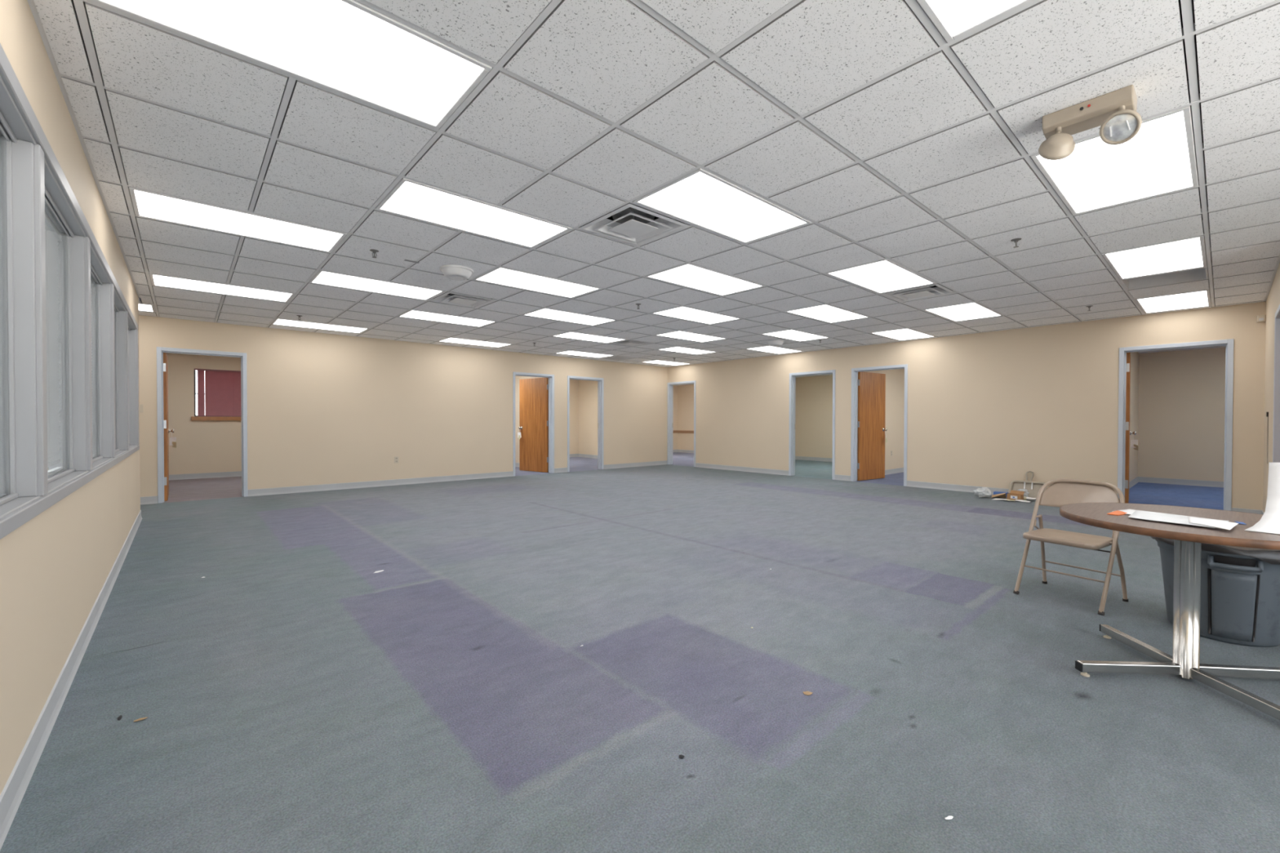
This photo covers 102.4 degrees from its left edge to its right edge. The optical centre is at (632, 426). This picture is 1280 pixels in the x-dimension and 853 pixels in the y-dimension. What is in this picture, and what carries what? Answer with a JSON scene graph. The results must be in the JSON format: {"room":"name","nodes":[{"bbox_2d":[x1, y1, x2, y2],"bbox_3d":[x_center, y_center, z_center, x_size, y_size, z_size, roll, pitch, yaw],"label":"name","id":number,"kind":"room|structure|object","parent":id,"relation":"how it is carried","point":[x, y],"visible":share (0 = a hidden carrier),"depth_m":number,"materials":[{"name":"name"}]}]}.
{"room":"empty office space","nodes":[
{"label":"empty office space","id":0,"kind":"room"},
{"bbox_2d":[0,0,140,795],"bbox_3d":[-2.248,-0.359,1.877,0.140,2.958,10.690,0,1,-41],"label":"wall","id":1,"kind":"structure","parent":0,"point":[55,566],"depth_m":2.01,"materials":[{"name":"beige paint"}]},
{"bbox_2d":[0,43,139,539],"bbox_3d":[-3.006,-0.395,2.759,0.156,1.370,7.565,0,1,-41],"label":"window","id":2,"kind":"structure","parent":1,"relation":"in","point":[96,328],"depth_m":1.94,"materials":[{"name":"grey paint"}]},
{"bbox_2d":[44,211,57,475],"bbox_3d":[-2.616,-0.377,2.257,0.028,1.215,1.093,0,1,-41],"label":"window blind","id":3,"kind":"object","parent":2,"relation":"attached to","point":[50,322],"visible":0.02,"depth_m":2.49,"materials":[{"name":"white plastic"}]},
{"bbox_2d":[0,510,142,850],"bbox_3d":[-2.196,1.069,1.948,0.016,0.102,10.702,0,1,-41],"label":"baseboard","id":4,"kind":"structure","parent":1,"relation":"attached to","point":[11,796],"depth_m":1.92,"materials":[{"name":"grey rubber"}]},
{"bbox_2d":[166,352,241,475],"bbox_3d":[-8.310,-0.211,10.271,4.250,2.460,0.050,0,1,-41],"label":"wall","id":5,"kind":"structure","parent":0,"point":[202,446],"depth_m":10.04,"materials":[{"name":"beige paint"}]},
{"bbox_2d":[168,471,241,479],"bbox_3d":[-8.290,0.968,10.259,4.150,0.102,0.016,0,1,-41],"label":"baseboard","id":6,"kind":"structure","parent":5,"relation":"attached to","point":[223,474],"depth_m":10.15,"materials":[{"name":"grey rubber"}]},
{"bbox_2d":[191,369,241,420],"bbox_3d":[-8.078,-0.628,10.435,1.320,1.012,0.100,0,1,-41],"label":"window","id":7,"kind":"structure","parent":5,"relation":"in","point":[195,417],"depth_m":10.09,"materials":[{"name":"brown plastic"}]},
{"bbox_2d":[194,368,240,417],"bbox_3d":[-8.069,-0.660,10.417,1.210,0.945,0.032,0,1,-41],"label":"window blind","id":8,"kind":"object","parent":7,"relation":"attached to","point":[219,391],"visible":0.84,"depth_m":10.27,"materials":[{"name":"red fabric"}]},
{"bbox_2d":[138,286,667,497],"bbox_3d":[-4.153,-0.442,9.215,13.637,2.958,0.140,0,1,-41],"label":"wall","id":9,"kind":"structure","parent":0,"point":[323,408],"depth_m":8.95,"materials":[{"name":"beige paint"}]},
{"bbox_2d":[156,346,247,503],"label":"door","id":10,"kind":"structure","parent":9,"relation":"in","point":[163,430],"depth_m":7.25,"materials":[{"name":"blue paint"}]},
{"bbox_2d":[169,432,176,447],"bbox_3d":[-7.047,0.205,7.903,0.098,0.243,0.044,0,1,-15],"label":"tag","id":11,"kind":"object","parent":10,"relation":"hanging from","point":[172,440],"visible":1,"depth_m":7.90,"materials":[{"name":"white paper"}]},
{"bbox_2d":[140,460,667,504],"bbox_3d":[-4.157,0.987,9.125,13.497,0.102,0.016,0,1,-41],"label":"baseboard","id":12,"kind":"structure","parent":9,"relation":"attached to","point":[254,492],"depth_m":9.00,"materials":[{"name":"grey rubber"}]},
{"bbox_2d":[512,372,554,475],"bbox_3d":[-2.412,-0.058,11.305,0.989,2.150,1.028,0,1,-41],"label":"door","id":13,"kind":"structure","parent":9,"relation":"in","point":[534,423],"depth_m":11.43,"materials":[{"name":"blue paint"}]},
{"bbox_2d":[567,375,604,471],"bbox_3d":[-1.111,-0.062,11.867,1.016,2.150,0.168,0,1,-41],"label":"door frame","id":14,"kind":"structure","parent":9,"relation":"in","point":[600,380],"depth_m":12.12,"materials":[{"name":"blue paint"}]},
{"bbox_2d":[515,375,548,466],"bbox_3d":[-2.822,-0.229,12.755,0.050,2.460,3.449,0,1,-41],"label":"wall","id":15,"kind":"structure","parent":0,"point":[517,378],"depth_m":12.73,"materials":[{"name":"beige paint"}]},
{"bbox_2d":[569,379,578,453],"bbox_3d":[-2.859,-0.257,15.333,3.120,2.460,0.050,0,1,-41],"label":"wall","id":16,"kind":"structure","parent":0,"point":[574,384],"depth_m":16.20,"materials":[{"name":"beige paint"}]},
{"bbox_2d":[578,379,597,455],"bbox_3d":[-0.480,-0.249,14.938,0.050,2.460,3.669,0,1,-41],"label":"wall","id":17,"kind":"structure","parent":0,"point":[588,389],"depth_m":15.92,"materials":[{"name":"beige paint"}]},
{"bbox_2d":[577,453,597,458],"bbox_3d":[-0.507,0.930,14.929,0.016,0.102,3.669,0,1,-41],"label":"baseboard","id":18,"kind":"structure","parent":17,"relation":"attached to","point":[584,455],"depth_m":15.92,"materials":[{"name":"grey rubber"}]},
{"bbox_2d":[0,452,1279,852],"bbox_3d":[0.161,1.090,7.365,17.700,0.050,16.060,0,1,-41],"label":"floor","id":19,"kind":"structure","parent":0,"point":[295,695],"depth_m":2.24,"materials":[{"name":"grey carpet"}]},
{"bbox_2d":[973,487,991,497],"bbox_3d":[5.253,0.990,7.714,0.230,0.159,0.229,0,1,1],"label":"plastic bag","id":20,"kind":"object","parent":19,"relation":"on","point":[982,492],"visible":1,"depth_m":7.66,"materials":[{"name":"white"}]},
{"bbox_2d":[991,493,1006,497],"bbox_3d":[5.481,1.028,7.695,0.160,0.086,0.166,0,1,-41],"label":"scrap","id":21,"kind":"object","parent":19,"relation":"on","point":[1002,495],"visible":1,"depth_m":7.69,"materials":[{"name":"cardboard"}]},
{"bbox_2d":[1007,490,1024,500],"bbox_3d":[5.604,1.008,7.518,0.138,0.127,0.170,0,1,-33],"label":"cardboard box","id":22,"kind":"object","parent":19,"relation":"on","point":[1013,495],"visible":0.92,"depth_m":7.50,"materials":[{"name":"cardboard"}]},
{"bbox_2d":[1017,488,1029,497],"bbox_3d":[5.748,0.992,7.572,0.157,0.159,0.120,1,1,37],"label":"plastic bag","id":23,"kind":"object","parent":19,"relation":"on","point":[1026,493],"visible":0.57,"depth_m":7.52,"materials":[{"name":"white"}]},
{"bbox_2d":[1008,471,1047,499],"bbox_3d":[5.909,0.866,7.672,0.199,0.400,0.486,0,1,-41],"label":"dustpan","id":24,"kind":"object","parent":19,"relation":"on","point":[1033,487],"visible":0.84,"depth_m":7.68,"materials":[{"name":"beige plastic"}]},
{"bbox_2d":[1013,479,1128,615],"bbox_3d":[2.849,0.738,3.344,0.460,0.764,0.465,0,1,-32],"label":"folding chair","id":25,"kind":"object","parent":19,"relation":"on","point":[1062,492],"visible":0.91,"depth_m":3.37,"materials":[{"name":"beige metal"}]},
{"bbox_2d":[1059,502,1279,720],"bbox_3d":[2.501,0.768,2.295,0.922,0.712,0.922,0,1,-41],"label":"round table","id":26,"kind":"object","parent":19,"relation":"on","point":[1184,662],"visible":0.99,"depth_m":2.27,"materials":[{"name":"brown wood"}]},
{"bbox_2d":[1106,510,1127,515],"bbox_3d":[2.287,0.407,2.416,0.146,0.006,0.049,0,1,-32],"label":"card","id":27,"kind":"object","parent":26,"relation":"on","point":[1117,513],"visible":1,"depth_m":2.41,"materials":[{"name":"paper"}]},
{"bbox_2d":[1112,509,1135,515],"bbox_3d":[2.382,0.407,2.343,0.168,0.004,0.362,0,1,-6],"label":"paper sheet","id":28,"kind":"object","parent":26,"relation":"on","point":[1130,512],"visible":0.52,"depth_m":2.46,"materials":[{"name":"paper"}]},
{"bbox_2d":[1128,510,1229,528],"bbox_3d":[2.371,0.404,2.261,0.272,0.004,0.323,0,1,-27],"label":"paper sheet","id":29,"kind":"object","parent":26,"relation":"on","point":[1153,516],"visible":0.8,"depth_m":2.27,"materials":[{"name":"white paper"}]},
{"bbox_2d":[1187,515,1238,529],"bbox_3d":[2.408,0.400,2.137,0.305,0.003,0.145,0,1,-41],"label":"paper sheet","id":30,"kind":"object","parent":29,"relation":"on","point":[1215,523],"visible":1,"depth_m":2.13,"materials":[{"name":"paper"}]},
{"bbox_2d":[1244,462,1279,534],"bbox_3d":[2.644,0.281,1.982,0.302,0.264,0.328,0,1,-32],"label":"paper","id":31,"kind":"object","parent":26,"relation":"on","point":[1269,522],"visible":1,"depth_m":2.15,"materials":[{"name":"white paper"}]},
{"bbox_2d":[1155,538,1279,647],"bbox_3d":[3.217,0.878,2.804,0.505,0.482,0.505,0,1,-3],"label":"trash can","id":32,"kind":"object","parent":19,"relation":"on","point":[1240,594],"visible":0.73,"depth_m":2.62,"materials":[{"name":"grey plastic"}]},
{"bbox_2d":[1151,536,1279,564],"bbox_3d":[3.218,0.666,2.801,0.562,0.132,0.562,0,1,-41],"label":"bag","id":33,"kind":"object","parent":32,"relation":"on","point":[1269,556],"visible":0.35,"depth_m":2.59,"materials":[{"name":"clear plastic"}]},
{"bbox_2d":[33,0,1279,367],"bbox_3d":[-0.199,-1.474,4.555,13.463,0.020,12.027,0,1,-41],"label":"ceiling","id":34,"kind":"structure","parent":0,"point":[607,58],"depth_m":2.72,"materials":[{"name":"tile"}]},
{"bbox_2d":[138,295,155,312],"bbox_3d":[-6.521,-1.551,6.151,1.187,0.121,0.578,0,1,-41],"label":"ceiling light","id":35,"kind":"object","parent":34,"relation":"attached to","point":[142,307],"visible":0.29,"depth_m":6.49,"materials":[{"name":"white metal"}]},
{"bbox_2d":[138,303,152,311],"bbox_3d":[-6.522,-1.498,6.152,1.143,0.006,0.534,0,1,-41],"label":"diffuser","id":36,"kind":"object","parent":35,"relation":"attached to","point":[142,307],"depth_m":6.47,"materials":[{"name":"white"}]},
{"bbox_2d":[149,273,294,302],"bbox_3d":[-4.401,-1.541,5.572,1.187,0.121,0.578,0,1,-41],"label":"ceiling light","id":37,"kind":"object","parent":34,"relation":"attached to","point":[158,280],"visible":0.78,"depth_m":5.54,"materials":[{"name":"white plastic"}]},
{"bbox_2d":[128,186,346,253],"bbox_3d":[-2.801,-1.518,3.732,1.187,0.121,0.578,0,1,-41],"label":"ceiling light","id":38,"kind":"object","parent":34,"relation":"attached to","point":[146,204],"visible":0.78,"depth_m":3.67,"materials":[{"name":"white plastic"}]},
{"bbox_2d":[90,0,492,129],"bbox_3d":[-1.200,-1.496,1.893,1.187,0.121,0.578,0,1,-41],"label":"ceiling light","id":39,"kind":"object","parent":34,"relation":"attached to","point":[350,48],"visible":0.83,"depth_m":1.95,"materials":[{"name":"white plastic"}]},
{"bbox_2d":[271,318,369,333],"bbox_3d":[-4.682,-1.565,7.752,1.187,0.121,0.578,0,1,-41],"label":"ceiling light","id":40,"kind":"object","parent":34,"relation":"attached to","point":[280,322],"visible":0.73,"depth_m":7.74,"materials":[{"name":"white plastic"}]},
{"bbox_2d":[369,248,378,257],"bbox_3d":[-2.145,-1.434,4.280,0.068,0.059,0.067,0,1,-41],"label":"sprinkler head","id":41,"kind":"object","parent":34,"relation":"attached to","point":[373,251],"visible":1,"depth_m":4.27},
{"bbox_2d":[308,270,444,300],"bbox_3d":[-2.681,-1.537,5.452,1.187,0.121,0.578,0,1,-41],"label":"ceiling light","id":42,"kind":"object","parent":34,"relation":"attached to","point":[322,277],"visible":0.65,"depth_m":5.41,"materials":[{"name":"white plastic"}]},
{"bbox_2d":[397,309,496,327],"bbox_3d":[-2.562,-1.556,7.172,1.187,0.121,0.578,0,1,-41],"label":"ceiling light","id":43,"kind":"object","parent":34,"relation":"attached to","point":[415,314],"visible":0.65,"depth_m":7.16,"materials":[{"name":"white plastic"}]},
{"bbox_2d":[439,264,473,280],"bbox_3d":[-1.640,-1.424,4.812,0.304,0.090,0.304,0,1,-41],"label":"dome","id":44,"kind":"object","parent":34,"relation":"attached to","point":[453,272],"visible":1,"depth_m":4.72,"materials":[{"name":"white plastic"}]},
{"bbox_2d":[429,291,497,307],"bbox_3d":[-1.991,-1.550,6.053,0.580,0.166,0.580,0,1,-41],"label":"ceiling vent","id":45,"kind":"object","parent":34,"relation":"in","point":[456,299],"visible":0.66,"depth_m":6.07,"materials":[{"name":"metal"}]},
{"bbox_2d":[375,177,572,248],"bbox_3d":[-1.081,-1.514,3.613,1.187,0.121,0.578,0,1,-41],"label":"ceiling light","id":46,"kind":"object","parent":34,"relation":"attached to","point":[410,198],"visible":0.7,"depth_m":3.55,"materials":[{"name":"white plastic"}]},
{"bbox_2d":[438,337,512,347],"bbox_3d":[-2.843,-1.580,9.352,1.187,0.121,0.578,0,1,-41],"label":"ceiling light","id":47,"kind":"object","parent":34,"relation":"attached to","point":[450,340],"visible":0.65,"depth_m":9.33,"materials":[{"name":"white plastic"}]},
{"bbox_2d":[472,266,601,298],"bbox_3d":[-0.961,-1.533,5.333,1.187,0.121,0.578,0,1,-41],"label":"ceiling light","id":48,"kind":"object","parent":34,"relation":"attached to","point":[503,276],"visible":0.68,"depth_m":5.29,"materials":[{"name":"white plastic"}]},
{"bbox_2d":[521,307,617,325],"bbox_3d":[-0.842,-1.552,7.053,1.187,0.121,0.578,0,1,-41],"label":"ceiling light","id":49,"kind":"object","parent":34,"relation":"attached to","point":[544,313],"visible":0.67,"depth_m":7.03,"materials":[{"name":"white plastic"}]},
{"bbox_2d":[554,350,615,357],"bbox_3d":[-1.003,-1.594,10.953,1.187,0.121,0.578,0,1,-41],"label":"ceiling light","id":50,"kind":"object","parent":34,"relation":"attached to","point":[568,352],"visible":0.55,"depth_m":10.90,"materials":[{"name":"white"}]},
{"bbox_2d":[551,331,626,343],"bbox_3d":[-0.722,-1.570,8.773,1.187,0.121,0.578,0,1,-41],"label":"ceiling light","id":51,"kind":"object","parent":34,"relation":"attached to","point":[571,335],"visible":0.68,"depth_m":8.76,"materials":[{"name":"white plastic"}]},
{"bbox_2d":[600,355,635,359],"bbox_3d":[-0.314,-1.569,11.553,0.580,0.062,0.580,0,1,-41],"label":"ceiling vent","id":52,"kind":"object","parent":34,"relation":"in","point":[615,357],"visible":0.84,"depth_m":11.56,"materials":[{"name":"metal"}]},
{"bbox_2d":[609,339,652,346],"bbox_3d":[-0.033,-1.583,9.373,0.580,0.166,0.580,0,1,-41],"label":"ceiling vent","id":53,"kind":"object","parent":34,"relation":"in","point":[628,342],"visible":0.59,"depth_m":9.34,"materials":[{"name":"metal"}]},
{"bbox_2d":[578,202,689,246],"bbox_3d":[0.009,-1.522,3.753,0.580,0.166,0.580,0,1,-41],"label":"ceiling vent","id":54,"kind":"object","parent":34,"relation":"in","point":[635,225],"visible":0.83,"depth_m":3.80,"materials":[{"name":"metal"}]},
{"bbox_2d":[27,0,1279,366],"bbox_3d":[-0.199,-1.482,4.555,13.497,0.030,12.061,0,1,-41],"label":"grid","id":55,"kind":"object","parent":34,"relation":"attached to","point":[1188,31],"visible":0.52,"depth_m":2.63,"materials":[{"name":"white metal"}]},
{"bbox_2d":[640,360,691,365],"bbox_3d":[0.836,-1.609,12.553,1.187,0.121,0.578,0,1,-41],"label":"ceiling light","id":56,"kind":"object","parent":34,"relation":"attached to","point":[655,362],"visible":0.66,"depth_m":12.55,"materials":[{"name":"white"}]},
{"bbox_2d":[657,346,716,355],"bbox_3d":[1.117,-1.585,10.374,1.187,0.121,0.578,0,1,-41],"label":"ceiling light","id":57,"kind":"object","parent":34,"relation":"attached to","point":[678,349],"visible":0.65,"depth_m":10.36,"materials":[{"name":"white"}]},
{"bbox_2d":[653,330,727,342],"bbox_3d":[0.998,-1.566,8.654,1.187,0.121,0.578,0,1,-41],"label":"ceiling light","id":58,"kind":"object","parent":34,"relation":"attached to","point":[682,335],"visible":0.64,"depth_m":8.65,"materials":[{"name":"white plastic"}]},
{"bbox_2d":[650,305,742,324],"bbox_3d":[0.878,-1.547,6.934,1.187,0.121,0.578,0,1,-41],"label":"ceiling light","id":59,"kind":"object","parent":34,"relation":"attached to","point":[685,313],"visible":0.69,"depth_m":6.91,"materials":[{"name":"white plastic"}]},
{"bbox_2d":[644,262,765,296],"bbox_3d":[0.759,-1.529,5.214,1.187,0.121,0.578,0,1,-41],"label":"ceiling light","id":60,"kind":"object","parent":34,"relation":"attached to","point":[689,275],"visible":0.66,"depth_m":5.16,"materials":[{"name":"white plastic"}]},
{"bbox_2d":[632,168,811,244],"bbox_3d":[0.640,-1.510,3.494,1.187,0.121,0.578,0,1,-41],"label":"ceiling light","id":61,"kind":"object","parent":34,"relation":"attached to","point":[701,198],"visible":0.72,"depth_m":3.42,"materials":[{"name":"white plastic"}]},
{"bbox_2d":[744,345,803,354],"bbox_3d":[2.837,-1.580,10.254,1.187,0.121,0.578,0,1,-41],"label":"ceiling light","id":62,"kind":"object","parent":34,"relation":"attached to","point":[778,350],"visible":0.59,"depth_m":10.22,"materials":[{"name":"white"}]},
{"bbox_2d":[766,339,784,346],"bbox_3d":[2.535,-1.464,9.108,0.304,0.090,0.304,0,1,-41],"label":"dome","id":63,"kind":"object","parent":34,"relation":"attached to","point":[775,343],"visible":1,"depth_m":9.02,"materials":[{"name":"white plastic"}]},
{"bbox_2d":[760,328,830,342],"bbox_3d":[2.718,-1.562,8.534,1.187,0.121,0.578,0,1,-41],"label":"ceiling light","id":64,"kind":"object","parent":34,"relation":"attached to","point":[793,335],"visible":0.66,"depth_m":8.53,"materials":[{"name":"white plastic"}]},
{"bbox_2d":[784,303,870,323],"bbox_3d":[2.598,-1.543,6.814,1.187,0.121,0.578,0,1,-41],"label":"ceiling light","id":65,"kind":"object","parent":34,"relation":"attached to","point":[826,313],"visible":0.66,"depth_m":6.79,"materials":[{"name":"white plastic"}]},
{"bbox_2d":[824,258,936,293],"bbox_3d":[2.479,-1.525,5.095,1.187,0.121,0.578,0,1,-41],"label":"ceiling light","id":66,"kind":"object","parent":34,"relation":"attached to","point":[883,276],"visible":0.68,"depth_m":5.06,"materials":[{"name":"white plastic"}]},
{"bbox_2d":[871,328,936,340],"bbox_3d":[4.438,-1.558,8.415,1.187,0.121,0.578,0,1,-41],"label":"ceiling light","id":67,"kind":"object","parent":34,"relation":"attached to","point":[904,334],"visible":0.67,"depth_m":8.38,"materials":[{"name":"white plastic"}]},
{"bbox_2d":[880,284,955,302],"bbox_3d":[3.169,-1.538,5.695,0.580,0.166,0.580,0,1,-41],"label":"ceiling vent","id":68,"kind":"object","parent":34,"relation":"in","point":[925,291],"visible":0.61,"depth_m":5.70,"materials":[{"name":"metal"}]},
{"bbox_2d":[922,302,1003,321],"bbox_3d":[4.318,-1.539,6.695,1.187,0.121,0.578,0,1,-41],"label":"ceiling light","id":69,"kind":"object","parent":34,"relation":"attached to","point":[971,310],"visible":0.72,"depth_m":6.68,"materials":[{"name":"white plastic"}]},
{"bbox_2d":[916,0,1033,42],"bbox_3d":[0.920,-1.486,1.314,1.187,0.121,0.578,0,1,-41],"label":"ceiling light","id":70,"kind":"object","parent":34,"relation":"attached to","point":[953,19],"visible":1,"depth_m":1.78,"materials":[{"name":"white plastic"}]},
{"bbox_2d":[927,0,1022,35],"bbox_3d":[0.920,-1.433,1.315,1.143,0.006,0.534,0,1,-41],"label":"diffuser","id":71,"kind":"object","parent":70,"relation":"attached to","point":[953,17],"depth_m":1.78,"materials":[{"name":"white plastic"}]},
{"bbox_2d":[1010,237,1021,247],"bbox_3d":[2.981,-1.423,3.995,0.068,0.059,0.067,0,1,-41],"label":"sprinkler head","id":72,"kind":"object","parent":34,"relation":"attached to","point":[1015,240],"visible":1,"depth_m":3.98},
{"bbox_2d":[1038,84,1142,159],"bbox_3d":[2.042,-1.325,2.299,0.184,0.221,0.343,0,1,-41],"label":"emergency light","id":73,"kind":"object","parent":34,"relation":"attached to","point":[1117,116],"visible":1,"depth_m":2.26,"materials":[{"name":"beige plastic"}]},
{"bbox_2d":[1030,80,1198,214],"bbox_3d":[2.760,-1.500,2.915,1.187,0.121,0.578,0,1,-41],"label":"ceiling light","id":74,"kind":"object","parent":34,"relation":"attached to","point":[1161,158],"visible":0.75,"depth_m":2.85,"materials":[{"name":"white plastic"}]},
{"bbox_2d":[1101,220,1207,279],"bbox_3d":[4.599,-1.515,4.515,1.187,0.121,0.578,0,1,-41],"label":"ceiling light","id":75,"kind":"object","parent":34,"relation":"attached to","point":[1189,253],"visible":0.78,"depth_m":4.46,"materials":[{"name":"white plastic"}]},
{"bbox_2d":[1106,237,1203,278],"bbox_3d":[4.599,-1.462,4.516,1.143,0.006,0.534,0,1,-41],"label":"diffuser","id":76,"kind":"object","parent":75,"relation":"attached to","point":[1184,254],"depth_m":4.47,"materials":[{"name":"white plastic"}]},
{"bbox_2d":[1120,266,1208,289],"bbox_3d":[5.289,-1.616,5.115,0.580,0.310,0.580,0,1,-41],"label":"ceiling vent","id":77,"kind":"object","parent":34,"relation":"attached to","point":[1201,273],"visible":0.29,"depth_m":5.27,"materials":[{"name":"metal"}]},
{"bbox_2d":[1134,279,1211,313],"bbox_3d":[6.439,-1.529,6.116,1.187,0.121,0.578,0,1,-41],"label":"ceiling light","id":78,"kind":"object","parent":34,"relation":"attached to","point":[1198,299],"visible":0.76,"depth_m":6.07,"materials":[{"name":"white plastic"}]},
{"bbox_2d":[1137,290,1208,312],"bbox_3d":[6.439,-1.477,6.117,1.143,0.006,0.534,0,1,-41],"label":"diffuser","id":79,"kind":"object","parent":78,"relation":"attached to","point":[1198,299],"depth_m":6.10,"materials":[{"name":"white plastic"}]},
{"bbox_2d":[672,385,677,449],"bbox_3d":[0.181,-0.277,17.581,3.983,2.460,0.050,0,1,-41],"label":"wall","id":80,"kind":"structure","parent":0,"point":[675,387],"depth_m":18.76,"materials":[{"name":"beige paint"}]},
{"bbox_2d":[677,384,693,450],"bbox_3d":[3.158,-0.267,17.155,0.050,2.460,4.500,0,1,-41],"label":"wall","id":81,"kind":"structure","parent":0,"point":[685,393],"depth_m":18.53,"materials":[{"name":"beige paint"}]},
{"bbox_2d":[672,430,693,433],"bbox_3d":[1.673,0.222,15.870,3.883,0.095,4.500,0,1,-41],"label":"chair rail","id":82,"kind":"object","parent":81,"relation":"attached to","point":[673,431],"visible":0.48,"depth_m":18.61,"materials":[{"name":"wood"}]},
{"bbox_2d":[677,449,693,453],"bbox_3d":[3.131,0.912,17.147,0.016,0.102,4.500,0,1,-41],"label":"baseboard","id":83,"kind":"structure","parent":81,"relation":"attached to","point":[678,451],"depth_m":18.52,"materials":[{"name":"grey rubber"}]},
{"bbox_2d":[795,375,832,457],"bbox_3d":[6.010,-0.229,14.076,0.050,2.460,3.650,0,1,-41],"label":"wall","id":84,"kind":"structure","parent":0,"point":[814,394],"depth_m":14.90,"materials":[{"name":"beige paint"}]},
{"bbox_2d":[795,456,831,462],"bbox_3d":[5.983,0.950,14.068,0.016,0.102,3.650,0,1,-41],"label":"baseboard","id":85,"kind":"structure","parent":84,"relation":"attached to","point":[802,458],"depth_m":14.89,"materials":[{"name":"grey rubber"}]},
{"bbox_2d":[795,373,832,377],"bbox_3d":[4.479,-1.452,12.729,4.113,0.050,3.750,0,1,-41],"label":"ceiling","id":86,"kind":"structure","parent":0,"point":[825,374],"depth_m":14.71,"materials":[{"name":"tile"}]},
{"bbox_2d":[857,368,904,474],"bbox_3d":[5.674,-0.199,11.253,3.963,2.460,0.050,0,1,-41],"label":"wall","id":87,"kind":"structure","parent":0,"point":[895,379],"depth_m":11.29,"materials":[{"name":"beige paint"}]},
{"bbox_2d":[857,467,903,479],"bbox_3d":[5.694,0.981,11.241,3.863,0.102,0.016,0,1,-41],"label":"baseboard","id":88,"kind":"structure","parent":87,"relation":"attached to","point":[900,469],"depth_m":11.28,"materials":[{"name":"grey rubber"}]},
{"bbox_2d":[667,280,1266,510],"bbox_3d":[4.288,-0.434,9.795,0.140,2.958,10.066,0,1,-41],"label":"wall","id":89,"kind":"structure","parent":0,"point":[990,409],"depth_m":8.03,"materials":[{"name":"beige paint"}]},
{"bbox_2d":[666,380,695,466],"bbox_3d":[1.310,-0.072,13.220,0.168,2.150,0.986,0,1,-41],"label":"door frame","id":90,"kind":"structure","parent":89,"relation":"in","point":[670,385],"depth_m":13.52,"materials":[{"name":"blue paint"}]},
{"bbox_2d":[788,369,835,479],"bbox_3d":[3.689,-0.039,10.487,0.168,2.150,1.010,0,1,-41],"label":"door frame","id":91,"kind":"structure","parent":89,"relation":"in","point":[792,375],"depth_m":10.79,"materials":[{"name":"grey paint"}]},
{"bbox_2d":[850,364,907,486],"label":"door","id":92,"kind":"structure","parent":89,"relation":"in","point":[868,388],"depth_m":9.94,"materials":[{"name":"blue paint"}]},
{"bbox_2d":[695,462,1262,514],"bbox_3d":[4.509,0.998,9.435,0.016,0.102,8.926,0,1,-41],"label":"baseboard","id":93,"kind":"structure","parent":89,"relation":"attached to","point":[842,477],"depth_m":8.95,"materials":[{"name":"grey rubber"}]},
{"bbox_2d":[1117,338,1234,511],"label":"door","id":94,"kind":"structure","parent":89,"relation":"in","point":[1124,380],"depth_m":6.80,"materials":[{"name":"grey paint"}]},
{"bbox_2d":[1130,434,1138,450],"bbox_3d":[7.407,0.231,7.585,0.081,0.241,0.082,1,1,44],"label":"tag","id":95,"kind":"object","parent":94,"relation":"hanging from","point":[1134,443],"visible":1,"depth_m":7.59,"materials":[{"name":"white paper"}]},
{"bbox_2d":[1256,315,1266,322],"bbox_3d":[7.397,-1.269,6.051,0.063,0.076,0.068,0,1,-41],"label":"detector","id":96,"kind":"object","parent":89,"relation":"attached to","point":[1260,318],"visible":1,"depth_m":6.04,"materials":[{"name":"beige plastic"}]},
{"bbox_2d":[1128,351,1139,481],"bbox_3d":[8.109,-0.165,8.493,4.013,2.460,0.050,0,1,-41],"label":"wall","id":97,"kind":"structure","parent":0,"point":[1134,405],"depth_m":9.30,"materials":[{"name":"beige paint"}]},
{"bbox_2d":[1128,476,1138,488],"bbox_3d":[8.129,1.015,8.482,3.913,0.102,0.016,0,1,-41],"label":"baseboard","id":98,"kind":"structure","parent":97,"relation":"attached to","point":[1134,482],"depth_m":9.26,"materials":[{"name":"grey rubber"}]},
{"bbox_2d":[1137,346,1226,481],"bbox_3d":[10.690,-0.161,8.546,0.050,2.460,3.260,0,1,-41],"label":"wall","id":99,"kind":"structure","parent":0,"point":[1182,393],"depth_m":9.33,"materials":[{"name":"beige paint"}]},
{"bbox_2d":[1137,476,1223,487],"bbox_3d":[10.663,1.018,8.537,0.016,0.102,3.260,0,1,-41],"label":"baseboard","id":100,"kind":"structure","parent":99,"relation":"attached to","point":[1140,479],"depth_m":9.34,"materials":[{"name":"grey rubber"}]},
{"bbox_2d":[1137,345,1226,353],"bbox_3d":[9.197,-1.384,7.232,4.013,0.050,3.360,0,1,-41],"label":"ceiling","id":101,"kind":"structure","parent":0,"point":[1224,346],"depth_m":9.25,"materials":[{"name":"tile"}]},
{"bbox_2d":[1262,262,1279,512],"bbox_3d":[6.287,-0.378,4.956,3.197,2.958,0.140,0,1,-41],"label":"wall","id":102,"kind":"structure","parent":0,"point":[1273,301],"depth_m":5.41,"materials":[{"name":"beige paint"}]},
{"bbox_2d":[1266,412,1268,463],"bbox_3d":[6.765,0.121,5.481,0.015,0.550,0.014,0,1,26],"label":"cord","id":103,"kind":"object","parent":102,"relation":"hanging from","point":[1267,413],"visible":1,"depth_m":5.48,"materials":[{"name":"beige plastic"}]},
{"bbox_2d":[1272,304,1279,462],"bbox_3d":[5.581,0.036,4.357,1.000,2.140,0.154,0,1,-41],"label":"door","id":104,"kind":"structure","parent":102,"relation":"in","point":[1276,435],"depth_m":4.69,"materials":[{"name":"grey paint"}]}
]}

